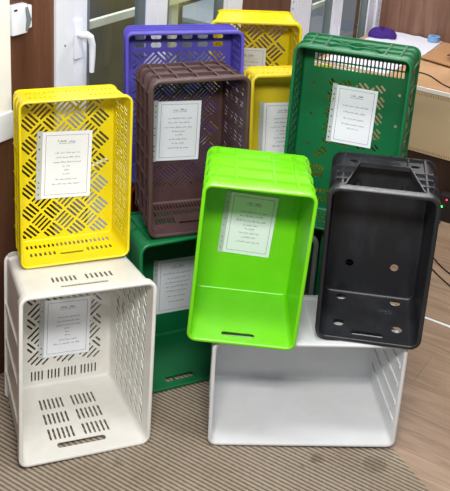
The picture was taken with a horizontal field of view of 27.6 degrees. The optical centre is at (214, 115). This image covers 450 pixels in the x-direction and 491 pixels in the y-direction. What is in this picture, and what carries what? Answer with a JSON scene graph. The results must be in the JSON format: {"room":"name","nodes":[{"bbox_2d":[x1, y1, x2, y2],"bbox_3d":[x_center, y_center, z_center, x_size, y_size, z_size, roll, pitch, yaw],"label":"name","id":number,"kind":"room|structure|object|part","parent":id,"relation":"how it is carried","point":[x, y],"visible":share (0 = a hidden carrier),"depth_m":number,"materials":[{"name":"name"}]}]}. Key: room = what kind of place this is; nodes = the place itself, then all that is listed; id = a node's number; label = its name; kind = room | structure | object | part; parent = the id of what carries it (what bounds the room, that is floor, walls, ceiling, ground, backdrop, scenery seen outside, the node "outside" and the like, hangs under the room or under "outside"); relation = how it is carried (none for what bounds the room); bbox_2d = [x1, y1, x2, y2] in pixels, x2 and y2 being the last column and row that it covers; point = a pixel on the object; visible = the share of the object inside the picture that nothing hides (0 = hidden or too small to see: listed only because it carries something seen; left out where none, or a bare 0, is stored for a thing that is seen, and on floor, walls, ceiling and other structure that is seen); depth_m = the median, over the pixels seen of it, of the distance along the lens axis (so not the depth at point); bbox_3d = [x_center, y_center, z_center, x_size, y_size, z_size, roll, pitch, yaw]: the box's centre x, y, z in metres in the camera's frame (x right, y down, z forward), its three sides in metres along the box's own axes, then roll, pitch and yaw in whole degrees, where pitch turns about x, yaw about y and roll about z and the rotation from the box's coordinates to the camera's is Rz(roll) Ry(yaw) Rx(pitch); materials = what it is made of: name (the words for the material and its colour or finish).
{"room":"office","nodes":[
{"label":"office","id":0,"kind":"room"},
{"bbox_2d":[0,0,381,354],"bbox_3d":[-1.004,-0.243,2.558,0.141,2.850,7.600,16,24,30],"label":"wall","id":1,"kind":"structure","parent":0,"point":[32,52],"depth_m":3.17,"materials":[{"name":"brown wood"}]},
{"bbox_2d":[0,0,13,141],"bbox_3d":[-0.657,-0.770,2.715,0.026,1.835,0.108,16,24,30],"label":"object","id":2,"kind":"structure","parent":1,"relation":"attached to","point":[6,117],"depth_m":2.98,"materials":[{"name":"beige paint"}]},
{"bbox_2d":[0,333,38,373],"bbox_3d":[-0.986,1.010,3.048,0.011,0.074,1.330,16,24,30],"label":"baseboard","id":3,"kind":"structure","parent":1,"relation":"attached to","point":[2,362],"depth_m":3.36,"materials":[{"name":"brown wood"}]},
{"bbox_2d":[10,2,31,35],"bbox_3d":[-0.626,-0.313,2.977,0.042,0.099,0.096,16,24,30],"label":"wall switch","id":4,"kind":"object","parent":1,"relation":"attached to","point":[20,13],"visible":0.96,"depth_m":2.96,"materials":[{"name":"white plastic"}]},
{"bbox_2d":[54,0,242,311],"bbox_3d":[-0.221,-0.352,3.684,0.138,2.250,1.238,16,24,30],"label":"door","id":5,"kind":"structure","parent":1,"relation":"in","point":[74,44],"depth_m":3.31,"materials":[{"name":"white plastic"}]},
{"bbox_3d":[-0.487,-0.271,3.263,0.014,0.145,0.040,16,24,30],"label":"handle","id":6,"kind":"part","parent":5,"relation":"part of","materials":[{"name":"white plastic"}]},
{"bbox_3d":[-0.460,-0.228,3.271,0.068,0.157,0.052,16,24,30],"label":"lever","id":7,"kind":"part","parent":5,"relation":"part of","materials":[{"name":"white plastic"}]},
{"bbox_2d":[91,158,108,173],"bbox_3d":[-0.484,0.199,3.749,0.040,0.043,0.108,16,24,30],"label":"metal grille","id":8,"kind":"object","parent":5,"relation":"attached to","point":[106,159],"depth_m":3.74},
{"bbox_3d":[-0.396,-0.286,3.479,0.060,2.110,0.510,16,24,30],"label":"sash","id":9,"kind":"part","parent":5,"relation":"part of","materials":[{"name":"white plastic"}]},
{"bbox_2d":[167,35,176,62],"bbox_3d":[-0.201,-0.292,3.987,0.040,0.134,0.065,16,24,30],"label":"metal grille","id":10,"kind":"object","parent":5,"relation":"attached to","point":[170,44],"depth_m":4.01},
{"bbox_2d":[169,0,188,24],"bbox_3d":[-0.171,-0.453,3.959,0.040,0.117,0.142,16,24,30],"label":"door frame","id":11,"kind":"structure","parent":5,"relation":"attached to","point":[173,4],"depth_m":3.96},
{"bbox_3d":[-0.109,-0.425,3.895,0.060,2.110,0.527,16,24,30],"label":"sash","id":12,"kind":"part","parent":5,"relation":"part of","materials":[{"name":"white plastic"}]},
{"bbox_2d":[290,0,295,19],"bbox_3d":[0.406,-0.676,4.574,0.004,2.300,0.050,16,24,29],"label":"trim","id":13,"kind":"structure","parent":1,"relation":"attached to","point":[293,6],"depth_m":4.62,"materials":[{"name":"white plastic"}]},
{"bbox_2d":[295,0,379,56],"bbox_3d":[0.691,-0.812,5.051,0.082,2.250,1.086,16,24,30],"label":"window","id":14,"kind":"structure","parent":1,"relation":"in","point":[333,9],"depth_m":5.10,"materials":[{"name":"white plastic"}]},
{"bbox_2d":[312,0,324,9],"bbox_3d":[0.627,-0.840,5.114,0.040,2.150,0.760,16,24,30],"label":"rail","id":15,"kind":"object","parent":14,"relation":"attached to","point":[322,2],"visible":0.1,"depth_m":5.11,"materials":[{"name":"white metal"}]},
{"bbox_3d":[0.565,-0.752,4.872,0.060,2.110,0.460,16,24,30],"label":"sash","id":16,"kind":"part","parent":14,"relation":"part of","materials":[{"name":"white plastic"}]},
{"bbox_3d":[0.691,-0.812,5.051,0.082,2.250,1.086,16,24,30],"label":"frame","id":17,"kind":"part","parent":14,"relation":"part of","materials":[{"name":"white plastic"}]},
{"bbox_3d":[0.831,-0.881,5.256,0.060,2.110,0.500,16,24,30],"label":"sash","id":18,"kind":"part","parent":14,"relation":"part of","materials":[{"name":"white plastic"}]},
{"bbox_2d":[377,0,381,26],"bbox_3d":[1.030,-0.979,5.478,0.003,2.300,0.047,16,24,30],"label":"trim","id":19,"kind":"structure","parent":1,"relation":"attached to","point":[380,5],"depth_m":5.62,"materials":[{"name":"white plastic"}]},
{"bbox_2d":[0,221,449,490],"bbox_3d":[0.622,1.632,1.849,4.220,0.046,7.260,16,24,30],"label":"floor","id":20,"kind":"structure","parent":0,"point":[422,441],"depth_m":3.39,"materials":[{"name":"laminate"}]},
{"bbox_2d":[0,313,428,490],"bbox_3d":[1.374,1.819,1.410,5.921,0.004,3.689,16,24,30],"label":"floor mat","id":21,"kind":"object","parent":20,"relation":"on","point":[178,454],"visible":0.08,"depth_m":2.98,"materials":[{"name":"beige carpet"}]},
{"bbox_2d":[4,245,156,466],"bbox_3d":[-0.471,0.755,3.055,0.451,0.613,0.433,-5,22,-22],"label":"plastic crate","id":22,"kind":"object","parent":21,"relation":"on","point":[22,285],"visible":0.95,"depth_m":3.08,"materials":[{"name":"white plastic"}]},
{"bbox_3d":[-0.544,0.710,3.228,0.379,0.542,0.012,-3,18,-22],"label":"panel","id":23,"kind":"part","parent":22,"relation":"part of","materials":[{"name":"white plastic"}]},
{"bbox_2d":[38,296,90,358],"bbox_3d":[-0.529,0.751,3.248,0.197,0.241,0.018,-5,22,-22],"label":"document sleeve","id":24,"kind":"object","parent":22,"relation":"in","point":[65,323],"visible":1,"depth_m":3.25,"materials":[{"name":"paper"}]},
{"bbox_2d":[12,84,132,268],"bbox_3d":[-0.469,0.187,2.984,0.368,0.566,0.198,-5,22,-21],"label":"plastic crate","id":25,"kind":"object","parent":22,"relation":"on","point":[120,243],"visible":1,"depth_m":3.04,"materials":[{"name":"yellow plastic"}]},
{"bbox_3d":[-0.500,0.166,3.058,0.338,0.539,0.007,-4,19,-22],"label":"panel","id":26,"kind":"part","parent":25,"relation":"part of","materials":[{"name":"yellow plastic"}]},
{"bbox_2d":[35,130,92,199],"bbox_3d":[-0.500,0.164,3.055,0.199,0.253,0.014,-5,22,-21],"label":"document sleeve","id":27,"kind":"object","parent":25,"relation":"in","point":[64,157],"visible":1,"depth_m":3.05,"materials":[{"name":"plastic"}]},
{"bbox_2d":[115,204,211,393],"bbox_3d":[-0.143,0.649,3.388,0.406,0.600,0.353,-6,23,-24],"label":"plastic crate","id":28,"kind":"object","parent":21,"relation":"on","point":[175,353],"visible":0.14,"depth_m":3.47,"materials":[{"name":"green plastic"}]},
{"bbox_3d":[-0.207,0.611,3.524,0.353,0.547,0.012,-7,20,-24],"label":"panel","id":29,"kind":"part","parent":28,"relation":"part of","materials":[{"name":"green plastic"}]},
{"bbox_2d":[153,255,194,313],"bbox_3d":[-0.153,0.661,3.568,0.192,0.243,0.016,-6,23,-24],"label":"document sleeve","id":30,"kind":"object","parent":28,"relation":"in","point":[173,279],"visible":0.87,"depth_m":3.57,"materials":[{"name":"paper"}]},
{"bbox_2d":[135,60,250,237],"bbox_3d":[-0.086,0.106,3.191,0.355,0.568,0.269,-3,22,-18],"label":"plastic crate","id":31,"kind":"object","parent":28,"relation":"on","point":[148,198],"visible":0.77,"depth_m":3.23,"materials":[{"name":"brown plastic"}]},
{"bbox_2d":[153,100,201,161],"bbox_3d":[-0.135,0.055,3.287,0.185,0.237,0.013,-3,22,-18],"label":"document sleeve","id":32,"kind":"object","parent":31,"relation":"in","point":[176,123],"visible":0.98,"depth_m":3.29,"materials":[{"name":"paper"}]},
{"bbox_3d":[-0.122,0.073,3.297,0.316,0.529,0.012,-4,19,-17],"label":"panel","id":33,"kind":"part","parent":31,"relation":"part of","materials":[{"name":"brown plastic"}]},
{"bbox_2d":[130,181,203,212],"bbox_3d":[-0.148,0.529,3.703,0.420,0.608,0.141,0,21,-11],"label":"plastic crate","id":34,"kind":"object","parent":21,"relation":"on","point":[134,208],"visible":0.08,"depth_m":3.66,"materials":[{"name":"black plastic"}]},
{"bbox_3d":[-0.159,0.506,3.762,0.395,0.583,0.012,0,21,-11],"label":"panel","id":35,"kind":"part","parent":34,"relation":"part of","materials":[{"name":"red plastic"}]},
{"bbox_2d":[123,24,244,183],"bbox_3d":[-0.125,-0.054,3.502,0.455,0.593,0.210,0,21,-11],"label":"plastic crate","id":36,"kind":"object","parent":34,"relation":"on","point":[233,40],"visible":0.38,"depth_m":3.50,"materials":[{"name":"purple plastic"}]},
{"bbox_3d":[-0.138,-0.069,3.570,0.413,0.556,0.012,-2,17,-10],"label":"panel","id":37,"kind":"part","parent":36,"relation":"part of","materials":[{"name":"purple plastic"}]},
{"bbox_2d":[208,295,407,446],"bbox_3d":[0.295,0.861,3.152,0.632,0.409,0.336,2,21,-3],"label":"plastic crate","id":38,"kind":"object","parent":21,"relation":"on","point":[320,391],"visible":0.6,"depth_m":3.22,"materials":[{"name":"white plastic"}]},
{"bbox_2d":[187,146,317,350],"bbox_3d":[0.115,0.419,2.944,0.367,0.559,0.328,4,21,0],"label":"plastic crate","id":39,"kind":"object","parent":38,"relation":"on","point":[259,297],"visible":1,"depth_m":3.01,"materials":[{"name":"green plastic"}]},
{"bbox_2d":[217,190,278,257],"bbox_3d":[0.115,0.369,3.090,0.198,0.249,0.006,4,21,0],"label":"document sleeve","id":40,"kind":"object","parent":39,"relation":"in","point":[248,227],"visible":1,"depth_m":3.09,"materials":[{"name":"paper"}]},
{"bbox_3d":[0.119,0.369,3.089,0.324,0.523,0.012,6,20,-1],"label":"panel","id":41,"kind":"part","parent":39,"relation":"part of","materials":[{"name":"plastic"}]},
{"bbox_3d":[0.290,0.802,3.303,0.585,0.362,0.012,2,21,-3],"label":"panel","id":42,"kind":"part","parent":38,"relation":"part of","materials":[{"name":"white plastic"}]},
{"bbox_2d":[315,151,440,349],"bbox_3d":[0.521,0.433,2.956,0.344,0.557,0.290,7,21,8],"label":"plastic crate","id":43,"kind":"object","parent":38,"relation":"on","point":[382,211],"visible":1,"depth_m":3.05,"materials":[{"name":"black plastic"}]},
{"bbox_3d":[0.543,0.384,3.076,0.317,0.526,0.012,6,22,8],"label":"panel","id":44,"kind":"part","parent":43,"relation":"part of","materials":[{"name":"black plastic"}]},
{"bbox_3d":[0.533,0.183,2.862,0.296,0.015,0.235,6,22,8],"label":"cutout frame","id":45,"kind":"part","parent":43,"relation":"part of","materials":[{"name":"black plastic"}]},
{"bbox_2d":[304,235,318,294],"bbox_3d":[0.247,0.680,3.385,0.220,0.598,0.121,5,21,3],"label":"plastic crate","id":46,"kind":"object","parent":21,"relation":"on","point":[310,279],"visible":0.08,"depth_m":3.28,"materials":[{"name":"plastic"}]},
{"bbox_3d":[0.251,0.661,3.436,0.187,0.565,0.012,5,21,3],"label":"panel","id":47,"kind":"part","parent":46,"relation":"part of","materials":[{"name":"grey plastic"}]},
{"bbox_2d":[284,32,420,230],"bbox_3d":[0.463,0.081,3.201,0.416,0.675,0.206,10,22,17],"label":"plastic crate","id":48,"kind":"object","parent":46,"relation":"on","point":[305,96],"visible":0.52,"depth_m":3.23,"materials":[{"name":"green plastic"}]},
{"bbox_2d":[326,83,377,147],"bbox_3d":[0.491,0.003,3.261,0.167,0.224,0.011,10,22,16],"label":"document sleeve","id":49,"kind":"object","parent":48,"relation":"in","point":[351,122],"visible":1,"depth_m":3.26,"materials":[{"name":"paper"}]},
{"bbox_2d":[313,229,321,294],"bbox_3d":[0.275,0.617,3.709,0.360,0.490,0.201,-1,21,-11],"label":"plastic crate","id":50,"kind":"object","parent":21,"relation":"on","point":[317,233],"visible":0.02,"depth_m":3.79,"materials":[{"name":"plastic"}]},
{"bbox_2d":[242,65,356,221],"bbox_3d":[0.301,0.098,3.496,0.410,0.602,0.263,-1,21,-12],"label":"plastic crate","id":51,"kind":"object","parent":50,"relation":"on","point":[269,84],"visible":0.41,"depth_m":3.53,"materials":[{"name":"yellow plastic"}]},
{"bbox_2d":[258,102,288,152],"bbox_3d":[0.260,0.058,3.588,0.185,0.238,0.020,-1,21,-12],"label":"document sleeve","id":52,"kind":"object","parent":51,"relation":"in","point":[273,122],"visible":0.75,"depth_m":3.58,"materials":[{"name":"paper"}]},
{"bbox_3d":[0.280,0.076,3.598,0.344,0.542,0.012,-2,17,-11],"label":"panel","id":53,"kind":"part","parent":51,"relation":"part of","materials":[{"name":"yellow plastic"}]},
{"bbox_2d":[315,231,352,295],"bbox_3d":[0.469,0.690,3.397,0.200,0.598,0.121,6,21,6],"label":"plastic crate","id":54,"kind":"object","parent":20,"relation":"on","point":[349,262],"visible":0.05,"depth_m":3.31,"materials":[{"name":"plastic"}]},
{"bbox_3d":[0.477,0.671,3.447,0.177,0.575,0.012,6,21,6],"label":"panel","id":55,"kind":"part","parent":54,"relation":"part of","materials":[{"name":"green plastic"}]},
{"bbox_2d":[314,34,449,197],"bbox_3d":[1.669,0.162,4.885,2.190,0.674,0.900,16,24,30],"label":"table","id":56,"kind":"object","parent":20,"relation":"on","point":[429,139],"visible":0.3,"depth_m":4.72,"materials":[{"name":"beige paint"}]},
{"bbox_2d":[324,55,403,74],"bbox_3d":[0.840,-0.302,5.008,0.380,0.006,0.390,16,24,30],"label":"paper sheet","id":57,"kind":"object","parent":56,"relation":"on","point":[331,56],"visible":0.44,"depth_m":4.93,"materials":[{"name":"white paper"}]},
{"bbox_3d":[1.453,0.281,4.568,2.120,0.650,0.016,16,24,30],"label":"kick panel","id":58,"kind":"part","parent":56,"relation":"part of","materials":[{"name":"brown wood"}]},
{"bbox_3d":[1.448,0.143,4.492,2.140,0.334,0.020,16,24,30],"label":"panel","id":59,"kind":"part","parent":56,"relation":"part of","materials":[{"name":"beige wood"}]},
{"bbox_2d":[366,32,441,55],"bbox_3d":[1.024,-0.386,5.257,0.400,0.009,0.690,16,24,30],"label":"paper sheet","id":60,"kind":"object","parent":56,"relation":"on","point":[425,46],"visible":0.44,"depth_m":5.39,"materials":[{"name":"white paper"}]},
{"bbox_2d":[368,26,396,38],"bbox_3d":[1.008,-0.497,5.463,0.175,0.047,0.171,16,24,30],"label":"cloth bundle","id":61,"kind":"object","parent":60,"relation":"on","point":[381,32],"visible":1,"depth_m":5.42,"materials":[{"name":"purple fabric"}]},
{"bbox_2d":[427,35,439,41],"bbox_3d":[1.301,-0.454,5.427,0.072,0.028,0.072,16,24,30],"label":"tape roll","id":62,"kind":"object","parent":60,"relation":"on","point":[432,38],"visible":1,"depth_m":5.40,"materials":[{"name":"blue plastic"}]},
{"bbox_2d":[419,72,449,87],"bbox_3d":[1.193,-0.155,4.678,0.063,0.006,0.555,-11,25,-33],"label":"cable","id":63,"kind":"object","parent":56,"relation":"on","point":[419,72],"visible":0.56,"depth_m":4.75,"materials":[{"name":"rubber"}]},
{"bbox_2d":[421,43,449,65],"bbox_3d":[1.461,-0.284,5.033,0.600,0.006,0.520,16,24,30],"label":"cardboard sheet","id":64,"kind":"object","parent":56,"relation":"on","point":[439,55],"visible":0.97,"depth_m":5.11,"materials":[{"name":"brown cardboard"}]},
{"bbox_2d":[391,304,449,327],"bbox_3d":[1.161,0.934,3.709,1.100,0.004,0.015,16,24,30],"label":"floor strip","id":65,"kind":"object","parent":20,"relation":"on","point":[426,318],"visible":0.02,"depth_m":3.84,"materials":[{"name":"white metal"}]},
{"bbox_2d":[432,268,449,285],"bbox_3d":[1.076,0.707,4.290,0.201,0.006,0.946,2,21,-5],"label":"cable","id":66,"kind":"object","parent":20,"relation":"on","point":[432,268],"visible":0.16,"depth_m":4.18,"materials":[{"name":"rubber"}]},
{"bbox_2d":[434,221,449,273],"bbox_3d":[1.133,0.697,4.326,0.181,0.006,0.834,1,21,-8],"label":"cable","id":67,"kind":"object","parent":20,"relation":"on","point":[440,221],"visible":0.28,"depth_m":4.29,"materials":[{"name":"rubber"}]},
{"bbox_2d":[439,191,449,222],"bbox_3d":[1.265,0.494,4.690,0.232,0.145,0.064,16,24,30],"label":"router","id":68,"kind":"object","parent":20,"relation":"on","point":[444,198],"visible":0.75,"depth_m":4.71,"materials":[{"name":"plastic"}]},
{"bbox_3d":[0.137,0.391,4.142,0.360,0.590,0.241,4,21,0],"label":"plastic crate","id":69,"kind":"object","parent":20,"relation":"on","visible":0},
{"bbox_2d":[206,9,301,144],"bbox_3d":[0.164,-0.162,3.938,0.378,0.563,0.276,2,20,0],"label":"plastic crate","id":70,"kind":"object","parent":69,"relation":"on","point":[292,37],"visible":0.39,"depth_m":3.97,"materials":[{"name":"yellow plastic"}]},
{"bbox_3d":[0.167,-0.208,4.061,0.325,0.510,0.012,2,20,0],"label":"panel","id":71,"kind":"part","parent":70,"relation":"part of","materials":[{"name":"yellow plastic"}]},
{"bbox_2d":[244,48,265,70],"bbox_3d":[0.137,-0.192,4.068,0.180,0.235,0.003,2,21,0],"label":"document sleeve","id":72,"kind":"object","parent":70,"relation":"in","point":[252,56],"visible":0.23,"depth_m":4.04,"materials":[{"name":"paper"}]},
{"bbox_2d":[379,0,449,42],"bbox_3d":[2.853,-0.712,4.445,4.200,2.850,0.140,16,24,30],"label":"wall","id":73,"kind":"structure","parent":0,"point":[423,18],"depth_m":5.52,"materials":[{"name":"brown wood"}]},
{"bbox_2d":[397,0,401,31],"bbox_3d":[2.729,-0.789,4.415,3.746,2.700,0.005,16,24,30],"label":"trim","id":74,"kind":"structure","parent":73,"relation":"attached to","point":[401,0],"depth_m":5.58,"materials":[{"name":"brown wood"}]},
{"label":"outside","id":75,"kind":"structure","parent":0,"visible":0},
{"bbox_2d":[87,118,205,241],"bbox_3d":[-0.483,0.322,5.224,1.360,0.070,4.500,16,24,30],"label":"floor","id":76,"kind":"structure","parent":75,"point":[100,176],"depth_m":4.76,"materials":[{"name":"concrete"}]},
{"bbox_2d":[88,0,182,163],"bbox_3d":[-0.765,-0.306,5.209,0.500,1.080,1.300,16,24,30],"label":"glass pane","id":77,"kind":"object","parent":76,"relation":"on","point":[109,61],"visible":0.06,"depth_m":5.02,"materials":[{"name":"glass"}]},
{"bbox_2d":[90,7,134,28],"bbox_3d":[-0.412,-0.385,3.585,0.040,0.038,0.271,16,24,30],"label":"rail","id":78,"kind":"object","parent":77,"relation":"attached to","point":[129,13],"depth_m":3.58,"materials":[{"name":"white metal"}]},
{"bbox_2d":[178,0,213,116],"bbox_3d":[0.115,-0.409,6.237,0.600,0.650,0.850,16,24,30],"label":"glass pane","id":79,"kind":"object","parent":76,"relation":"on","point":[200,12],"visible":0.04,"depth_m":5.90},
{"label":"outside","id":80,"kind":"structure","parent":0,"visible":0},
{"bbox_2d":[183,0,200,5],"bbox_3d":[-1.010,-1.128,5.103,0.100,3.200,4.500,16,24,30],"label":"wall","id":81,"kind":"structure","parent":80,"point":[189,1],"depth_m":6.56,"materials":[{"name":"paint"}]}
]}

